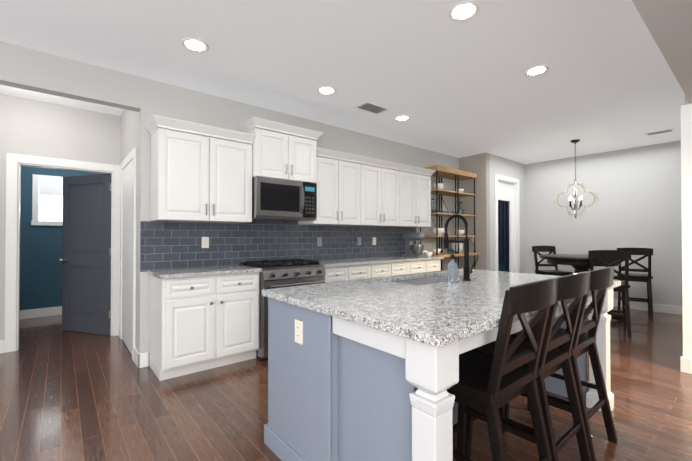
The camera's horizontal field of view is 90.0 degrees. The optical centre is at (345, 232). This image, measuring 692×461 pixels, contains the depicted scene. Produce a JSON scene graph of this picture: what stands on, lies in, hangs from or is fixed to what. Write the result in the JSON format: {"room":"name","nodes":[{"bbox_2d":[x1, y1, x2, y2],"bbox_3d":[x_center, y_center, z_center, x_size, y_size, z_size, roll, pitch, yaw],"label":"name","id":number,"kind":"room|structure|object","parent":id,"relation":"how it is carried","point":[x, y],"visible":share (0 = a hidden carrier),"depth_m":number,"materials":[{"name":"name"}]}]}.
{"room":"kitchen","nodes":[
{"label":"kitchen","id":0,"kind":"room"},
{"bbox_2d":[20,166,100,309],"bbox_3d":[-4.397,-0.083,5.581,3.500,2.740,0.120,0,-1,-40],"label":"wall","id":1,"kind":"structure","parent":0,"point":[40,267],"depth_m":5.26,"materials":[{"name":"blue paint"}]},
{"bbox_2d":[19,306,61,319],"bbox_3d":[-4.353,1.219,5.517,3.260,0.135,0.016,0,-1,-40],"label":"baseboard","id":2,"kind":"structure","parent":1,"relation":"attached to","point":[51,311],"depth_m":5.26,"materials":[{"name":"white wood"}]},
{"bbox_2d":[31,174,62,225],"bbox_3d":[-4.355,-0.498,5.518,0.980,0.770,0.034,0,-1,-40],"label":"window","id":3,"kind":"structure","parent":1,"relation":"in","point":[47,199],"depth_m":5.32,"materials":[{"name":"white glass"}]},
{"bbox_2d":[0,94,120,340],"bbox_3d":[-3.805,-0.101,3.607,5.100,2.740,0.120,0,-1,-40],"label":"wall","id":4,"kind":"structure","parent":0,"point":[49,130],"depth_m":3.91,"materials":[{"name":"grey paint"}]},
{"bbox_2d":[0,340,4,353],"bbox_3d":[-4.595,1.195,2.855,2.540,0.135,0.016,0,-1,-40],"label":"baseboard","id":5,"kind":"structure","parent":4,"relation":"attached to","point":[2,341],"depth_m":3.65,"materials":[{"name":"white wood"}]},
{"bbox_2d":[4,153,120,352],"bbox_3d":[-3.255,0.213,4.044,1.028,2.120,0.140,0,-1,-40],"label":"door frame","id":6,"kind":"structure","parent":4,"relation":"attached to","point":[15,163],"depth_m":3.75,"materials":[{"name":"white wood"}]},
{"bbox_2d":[59,173,110,335],"bbox_3d":[-3.333,0.264,4.415,0.518,2.014,0.737,0,-1,-40],"label":"hall door","id":7,"kind":"structure","parent":4,"relation":"in","point":[85,260],"depth_m":4.41,"materials":[{"name":"grey wood"}]},
{"bbox_2d":[121,109,138,350],"bbox_3d":[-2.372,-0.098,3.881,0.120,2.740,1.280,0,-1,-40],"label":"wall","id":8,"kind":"structure","parent":0,"point":[129,130],"depth_m":3.55,"materials":[{"name":"grey paint"}]},
{"bbox_2d":[120,147,136,360],"bbox_3d":[-2.420,0.211,3.826,0.020,2.120,1.020,0,-1,-40],"label":"door frame","id":9,"kind":"structure","parent":8,"relation":"attached to","point":[128,251],"depth_m":3.77,"materials":[{"name":"white wood"}]},
{"bbox_2d":[134,347,144,368],"bbox_3d":[-2.000,1.199,3.336,0.046,0.135,0.256,0,-1,-40],"label":"baseboard","id":10,"kind":"structure","parent":8,"relation":"attached to","point":[140,360],"depth_m":3.25,"materials":[{"name":"white wood"}]},
{"bbox_2d":[0,41,458,365],"bbox_3d":[-1.371,-0.099,3.799,9.100,2.740,0.120,0,-1,-40],"label":"wall","id":11,"kind":"structure","parent":0,"point":[158,98],"depth_m":3.31,"materials":[{"name":"grey paint"}]},
{"bbox_2d":[144,115,254,222],"bbox_3d":[-1.423,-0.563,3.414,0.932,0.900,0.395,0,-1,-40],"label":"upper cabinet","id":12,"kind":"object","parent":11,"relation":"attached to","point":[201,173],"visible":1,"depth_m":3.27,"materials":[{"name":"white wood"}]},
{"bbox_2d":[140,220,415,271],"bbox_3d":[-0.377,0.003,4.534,4.030,1.150,0.007,0,-1,-40],"label":"tile backsplash","id":13,"kind":"structure","parent":11,"relation":"attached to","point":[168,245],"depth_m":3.98,"materials":[{"name":"tile"}]},
{"bbox_2d":[202,237,208,247],"bbox_3d":[-1.472,0.099,3.621,0.072,0.116,0.006,0,-1,-40],"label":"electrical outlet","id":14,"kind":"object","parent":13,"relation":"attached to","point":[205,242],"visible":1,"depth_m":3.62,"materials":[{"name":"beige plastic"}]},
{"bbox_2d":[317,237,321,245],"bbox_3d":[-0.346,0.118,4.550,0.072,0.116,0.006,0,-1,-40],"label":"electrical outlet","id":15,"kind":"object","parent":13,"relation":"attached to","point":[319,241],"visible":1,"depth_m":4.55,"materials":[{"name":"grey plastic"}]},
{"bbox_2d":[357,237,360,244],"bbox_3d":[0.194,0.122,4.995,0.072,0.116,0.006,0,-1,-40],"label":"electrical outlet","id":16,"kind":"object","parent":13,"relation":"attached to","point":[358,240],"visible":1,"depth_m":4.99,"materials":[{"name":"grey plastic"}]},
{"bbox_2d":[235,116,322,182],"bbox_3d":[-0.747,-0.874,3.929,0.864,0.588,0.465,0,-1,-40],"label":"upper cabinet","id":17,"kind":"object","parent":11,"relation":"attached to","point":[283,151],"visible":0.9,"depth_m":3.75,"materials":[{"name":"white wood"}]},
{"bbox_2d":[252,176,316,220],"bbox_3d":[-0.744,-0.362,3.921,0.748,0.428,0.474,0,-1,-40],"label":"over-the-range microwave","id":18,"kind":"object","parent":17,"relation":"attached to","point":[273,199],"visible":0.98,"depth_m":3.75,"materials":[{"name":"silver metal"}]},
{"bbox_2d":[298,151,365,225],"bbox_3d":[-0.177,-0.520,4.476,0.815,0.835,0.341,0,-1,-40],"label":"upper cabinet","id":19,"kind":"object","parent":11,"relation":"attached to","point":[354,190],"depth_m":4.34,"materials":[{"name":"white wood"}]},
{"bbox_2d":[366,163,401,226],"bbox_3d":[0.380,-0.516,4.935,0.876,0.835,0.341,0,-1,-40],"label":"upper cabinet","id":20,"kind":"object","parent":11,"relation":"attached to","point":[383,183],"depth_m":4.83,"materials":[{"name":"white wood"}]},
{"bbox_2d":[402,167,431,226],"bbox_3d":[0.936,-0.512,5.394,0.815,0.835,0.341,0,-1,-40],"label":"upper cabinet","id":21,"kind":"object","parent":11,"relation":"attached to","point":[416,185],"depth_m":5.29,"materials":[{"name":"white wood"}]},
{"bbox_2d":[0,0,684,163],"bbox_3d":[0.435,-1.517,4.058,12.200,0.100,12.200,0,-1,-40],"label":"ceiling","id":22,"kind":"structure","parent":0,"point":[607,81],"depth_m":2.98,"materials":[{"name":"white paint"}]},
{"bbox_2d":[182,38,208,51],"bbox_3d":[-1.185,-1.474,2.721,0.196,0.008,0.196,0,-1,-40],"label":"recessed light","id":23,"kind":"object","parent":22,"relation":"in","point":[194,45],"visible":1,"depth_m":2.72,"materials":[{"name":"white plastic"}]},
{"bbox_2d":[317,86,335,94],"bbox_3d":[-0.201,-1.466,3.571,0.196,0.008,0.196,0,-1,-40],"label":"recessed light","id":24,"kind":"object","parent":22,"relation":"in","point":[325,90],"visible":1,"depth_m":3.57,"materials":[{"name":"white"}]},
{"bbox_2d":[355,102,388,113],"bbox_3d":[0.307,-1.462,4.055,0.360,0.008,0.210,0,-1,-40],"label":"ceiling vent","id":25,"kind":"object","parent":22,"relation":"in","point":[371,107],"visible":0.98,"depth_m":4.05,"materials":[{"name":"grey metal"}]},
{"bbox_2d":[395,115,409,120],"bbox_3d":[0.718,-1.458,4.407,0.196,0.008,0.196,0,-1,-40],"label":"recessed light","id":26,"kind":"object","parent":22,"relation":"in","point":[401,118],"visible":1,"depth_m":4.42,"materials":[{"name":"white"}]},
{"bbox_2d":[448,1,478,20],"bbox_3d":[0.787,-1.478,2.312,0.196,0.008,0.196,0,-1,-40],"label":"recessed light","id":27,"kind":"object","parent":22,"relation":"in","point":[463,11],"visible":1,"depth_m":2.31,"materials":[{"name":"white"}]},
{"bbox_2d":[525,65,548,75],"bbox_3d":[1.733,-1.470,3.144,0.196,0.008,0.196,0,-1,-40],"label":"recessed light","id":28,"kind":"object","parent":22,"relation":"in","point":[537,70],"visible":1,"depth_m":3.14,"materials":[{"name":"white"}]},
{"bbox_2d":[554,139,598,217],"bbox_3d":[3.601,-0.842,5.431,0.428,1.223,0.428,0,-1,-15],"label":"chandelier","id":29,"kind":"object","parent":22,"relation":"hanging from","point":[575,182],"visible":1,"depth_m":5.40,"materials":[{"name":"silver metal"}]},
{"bbox_2d":[644,128,675,135],"bbox_3d":[4.525,-1.453,4.993,0.160,0.008,0.320,0,-1,-40],"label":"ceiling vent","id":30,"kind":"object","parent":22,"relation":"in","point":[659,132],"visible":1,"depth_m":4.99,"materials":[{"name":"white metal"}]},
{"bbox_2d":[632,0,691,103],"bbox_3d":[0.310,-1.343,0.680,7.470,0.310,0.210,0,-1,-40],"label":"beam","id":31,"kind":"structure","parent":22,"relation":"attached to","point":[668,23],"depth_m":2.02,"materials":[{"name":"grey paint"}]},
{"bbox_2d":[0,306,691,460],"bbox_3d":[0.435,1.323,4.032,12.200,0.100,12.200,0,-1,-40],"label":"floor","id":32,"kind":"structure","parent":0,"point":[65,395],"depth_m":2.50,"materials":[{"name":"brown wood"}]},
{"bbox_2d":[150,272,258,380],"bbox_3d":[-1.350,0.828,3.355,0.878,0.878,0.560,0,-1,-40],"label":"base cabinet","id":33,"kind":"object","parent":32,"relation":"on","point":[200,323],"visible":1,"depth_m":3.12,"materials":[{"name":"white wood"}]},
{"bbox_2d":[147,265,261,278],"bbox_3d":[-1.360,0.369,3.352,0.904,0.035,0.558,0,-1,-40],"label":"countertop","id":34,"kind":"structure","parent":33,"relation":"on","point":[192,272],"depth_m":3.23,"materials":[{"name":"stone"}]},
{"bbox_2d":[240,259,325,359],"bbox_3d":[-0.686,0.792,3.841,0.756,0.958,0.651,0,-1,-40],"label":"range","id":35,"kind":"object","parent":32,"relation":"on","point":[283,273],"visible":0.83,"depth_m":3.56,"materials":[{"name":"silver metal"}]},
{"bbox_2d":[324,264,371,282],"bbox_3d":[-0.141,0.837,4.371,0.753,0.878,0.530,0,-1,-40],"label":"base cabinet","id":36,"kind":"object","parent":32,"relation":"on","point":[345,273],"depth_m":4.18,"materials":[{"name":"white wood"}]},
{"bbox_2d":[372,261,411,277],"bbox_3d":[0.440,0.842,4.850,0.752,0.878,0.530,0,-1,-40],"label":"base cabinet","id":37,"kind":"object","parent":32,"relation":"on","point":[397,268],"depth_m":4.66,"materials":[{"name":"white wood"}]},
{"bbox_2d":[412,259,439,273],"bbox_3d":[1.020,0.846,5.329,0.753,0.878,0.530,0,-1,-40],"label":"base cabinet","id":38,"kind":"object","parent":32,"relation":"on","point":[423,266],"depth_m":5.13,"materials":[{"name":"white wood"}]},
{"bbox_2d":[319,256,443,266],"bbox_3d":[0.460,0.383,4.853,2.289,0.035,0.558,0,-1,-40],"label":"countertop","id":39,"kind":"structure","parent":38,"relation":"on","point":[352,262],"depth_m":4.55,"materials":[{"name":"stone"}]},
{"bbox_2d":[402,232,426,256],"bbox_3d":[1.046,0.180,5.376,0.210,0.377,0.404,0,-1,-40],"label":"stand mixer","id":40,"kind":"object","parent":39,"relation":"on","point":[413,250],"visible":1,"depth_m":5.30,"materials":[{"name":"grey metal"}]},
{"bbox_2d":[264,276,613,460],"bbox_3d":[0.725,0.818,2.287,2.152,0.878,1.218,0,-1,-40],"label":"kitchen island","id":41,"kind":"object","parent":32,"relation":"on","point":[339,389],"visible":0.44,"depth_m":1.59,"materials":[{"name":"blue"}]},
{"bbox_2d":[295,319,302,344],"bbox_3d":[-0.246,0.513,1.792,0.006,0.116,0.072,0,-1,-40],"label":"electrical outlet","id":42,"kind":"object","parent":41,"relation":"attached to","point":[298,331],"visible":1,"depth_m":1.78,"materials":[{"name":"beige plastic"}]},
{"bbox_2d":[262,268,620,347],"bbox_3d":[0.735,0.360,2.279,2.180,0.035,1.260,0,-1,-40],"label":"island countertop","id":43,"kind":"structure","parent":41,"relation":"on","point":[440,314],"depth_m":1.70,"materials":[{"name":"stone"}]},
{"bbox_2d":[395,277,460,285],"bbox_3d":[0.636,0.491,2.649,0.772,0.219,0.392,0,-1,-40],"label":"sink","id":44,"kind":"object","parent":43,"relation":"in","point":[423,281],"visible":0.06,"depth_m":2.92,"materials":[{"name":"silver metal"}]},
{"bbox_2d":[447,249,457,283],"bbox_3d":[0.729,0.228,2.366,0.076,0.228,0.078,0,-1,-40],"label":"soap bottle","id":45,"kind":"object","parent":43,"relation":"on","point":[452,271],"visible":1,"depth_m":2.34,"materials":[{"name":"blue"}]},
{"bbox_2d":[443,214,474,280],"bbox_3d":[0.838,0.103,2.574,0.111,0.482,0.221,0,-1,-40],"label":"faucet","id":46,"kind":"object","parent":43,"relation":"on","point":[467,271],"visible":1,"depth_m":2.50,"materials":[{"name":"black metal"}]},
{"bbox_2d":[420,165,479,270],"bbox_3d":[1.814,0.106,6.017,1.220,2.370,0.431,0,-1,-40],"label":"etagere shelf","id":47,"kind":"object","parent":32,"relation":"on","point":[441,172],"visible":0.69,"depth_m":5.93,"materials":[{"name":"brown wood"}]},
{"bbox_2d":[431,199,435,212],"bbox_3d":[1.442,-0.450,5.799,0.120,0.240,0.120,0,-1,-40],"label":"carafe","id":48,"kind":"object","parent":47,"relation":"on","point":[433,208],"visible":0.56,"depth_m":5.75,"materials":[{"name":"clear glass"}]},
{"bbox_2d":[432,183,443,188],"bbox_3d":[1.561,-0.767,5.861,0.200,0.114,0.200,0,-1,-40],"label":"bowl","id":49,"kind":"object","parent":47,"relation":"on","point":[440,186],"visible":0.62,"depth_m":5.79,"materials":[{"name":"white ceramic"}]},
{"bbox_2d":[432,228,444,234],"bbox_3d":[1.561,-0.020,5.854,0.220,0.121,0.220,0,-1,-40],"label":"bowl","id":50,"kind":"object","parent":47,"relation":"on","point":[441,231],"visible":0.81,"depth_m":5.78,"materials":[{"name":"white ceramic"}]},
{"bbox_2d":[452,239,456,250],"bbox_3d":[1.947,0.235,6.170,0.120,0.242,0.120,0,-1,-40],"label":"canister","id":51,"kind":"object","parent":47,"relation":"on","point":[453,246],"visible":0.25,"depth_m":6.12,"materials":[{"name":"white ceramic"}]},
{"bbox_2d":[453,230,464,234],"bbox_3d":[2.047,-0.006,6.255,0.200,0.099,0.200,0,-1,-40],"label":"bowl","id":52,"kind":"object","parent":47,"relation":"on","point":[461,232],"visible":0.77,"depth_m":6.18,"materials":[{"name":"white ceramic"}]},
{"bbox_2d":[459,239,462,252],"bbox_3d":[2.065,0.236,6.294,0.120,0.242,0.120,0,-1,-40],"label":"canister","id":53,"kind":"object","parent":47,"relation":"on","point":[460,247],"visible":0.42,"depth_m":6.24,"materials":[{"name":"white ceramic"}]},
{"bbox_2d":[459,202,463,213],"bbox_3d":[2.097,-0.445,6.339,0.120,0.240,0.120,0,-1,-40],"label":"carafe","id":54,"kind":"object","parent":47,"relation":"on","point":[461,209],"visible":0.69,"depth_m":6.30,"materials":[{"name":"clear glass"}]},
{"bbox_2d":[417,278,558,460],"bbox_3d":[0.634,0.723,1.581,0.434,1.064,0.528,0,-1,-40],"label":"stool","id":55,"kind":"object","parent":32,"relation":"on","point":[488,386],"visible":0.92,"depth_m":1.45,"materials":[{"name":"brown wood"}]},
{"bbox_2d":[498,264,504,271],"bbox_3d":[2.726,1.035,8.582,1.120,0.560,2.100,0,-1,-40],"label":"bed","id":56,"kind":"object","parent":32,"relation":"on","point":[501,267],"visible":0.04,"depth_m":8.01,"materials":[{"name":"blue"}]},
{"bbox_2d":[466,271,591,460],"bbox_3d":[0.974,0.725,1.861,0.434,1.064,0.528,0,-1,-40],"label":"stool","id":57,"kind":"object","parent":32,"relation":"on","point":[554,356],"visible":0.58,"depth_m":1.75,"materials":[{"name":"brown wood"}]},
{"bbox_2d":[532,246,572,275],"bbox_3d":[3.662,0.764,6.175,0.434,1.064,0.528,0,-1,0],"label":"dining chair","id":58,"kind":"object","parent":32,"relation":"on","point":[536,250],"visible":0.56,"depth_m":6.31,"materials":[{"name":"brown wood"}]},
{"bbox_2d":[504,267,617,460],"bbox_3d":[1.313,0.728,2.141,0.434,1.064,0.528,0,-1,-40],"label":"stool","id":59,"kind":"object","parent":32,"relation":"on","point":[601,280],"visible":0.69,"depth_m":2.03,"materials":[{"name":"brown wood"}]},
{"bbox_2d":[539,254,626,321],"bbox_3d":[3.669,0.823,5.381,1.160,0.925,1.160,0,-1,-40],"label":"dining table","id":60,"kind":"object","parent":32,"relation":"on","point":[578,263],"visible":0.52,"depth_m":5.11,"materials":[{"name":"brown wood"}]},
{"bbox_2d":[588,250,631,335],"bbox_3d":[3.463,0.750,4.572,0.434,1.064,0.528,0,-1,33],"label":"dining chair","id":61,"kind":"object","parent":32,"relation":"on","point":[597,255],"visible":0.6,"depth_m":4.37,"materials":[{"name":"brown wood"}]},
{"bbox_2d":[617,248,653,317],"bbox_3d":[4.586,0.758,5.504,0.434,1.064,0.528,0,-1,38],"label":"dining chair","id":62,"kind":"object","parent":32,"relation":"on","point":[648,253],"visible":0.71,"depth_m":5.33,"materials":[{"name":"brown wood"}]},
{"bbox_2d":[459,153,489,269],"bbox_3d":[2.398,-0.075,6.474,0.120,2.740,0.550,0,-1,-40],"label":"wall","id":63,"kind":"structure","parent":0,"point":[478,165],"depth_m":6.35,"materials":[{"name":"beige paint"}]},
{"bbox_2d":[503,201,507,271],"bbox_3d":[3.321,-0.051,9.127,0.120,2.740,3.230,0,-1,-40],"label":"wall","id":64,"kind":"structure","parent":0,"point":[503,233],"depth_m":8.41,"materials":[{"name":"blue paint"}]},
{"bbox_2d":[498,200,508,271],"bbox_3d":[3.932,0.036,8.244,0.080,2.450,0.710,0,-1,-40],"label":"curtain","id":65,"kind":"object","parent":64,"relation":"hanging from","point":[503,253],"visible":0.12,"depth_m":8.37,"materials":[{"name":"blue fabric"}]},
{"bbox_2d":[490,154,525,272],"bbox_3d":[3.152,-0.072,6.817,1.480,2.740,0.120,0,-1,-40],"label":"wall","id":66,"kind":"structure","parent":0,"point":[520,170],"depth_m":6.78,"materials":[{"name":"grey paint"}]},
{"bbox_2d":[495,174,519,272],"bbox_3d":[3.105,0.103,6.763,0.980,2.390,0.140,0,-1,-40],"label":"door frame","id":67,"kind":"structure","parent":66,"relation":"attached to","point":[505,190],"depth_m":6.94,"materials":[{"name":"white wood"}]},
{"bbox_2d":[525,140,681,305],"bbox_3d":[5.860,-0.090,4.792,0.120,2.740,6.450,0,-1,-40],"label":"wall","id":68,"kind":"structure","parent":0,"point":[637,190],"depth_m":6.04,"materials":[{"name":"grey paint"}]},
{"bbox_2d":[613,299,681,314],"bbox_3d":[4.611,1.225,6.187,0.016,0.135,2.690,0,-1,-40],"label":"baseboard","id":69,"kind":"structure","parent":68,"relation":"attached to","point":[662,308],"depth_m":5.64,"materials":[{"name":"white wood"}]},
{"bbox_3d":[4.369,-0.097,4.062,3.110,2.740,0.220,0,-1,-40],"label":"wall","id":70,"kind":"structure","parent":0,"visible":0},
{"bbox_2d":[680,356,691,373],"bbox_3d":[4.271,1.207,4.137,3.150,0.135,0.040,0,-1,-40],"label":"baseboard","id":71,"kind":"structure","parent":70,"relation":"attached to","point":[685,363],"depth_m":3.12,"materials":[{"name":"white wood"}]},
{"bbox_2d":[680,104,691,358],"bbox_3d":[3.159,0.049,3.063,0.024,2.430,0.270,0,-1,-40],"label":"trim","id":72,"kind":"structure","parent":70,"relation":"attached to","point":[686,165],"depth_m":3.13,"materials":[{"name":"white wood"}]}
]}

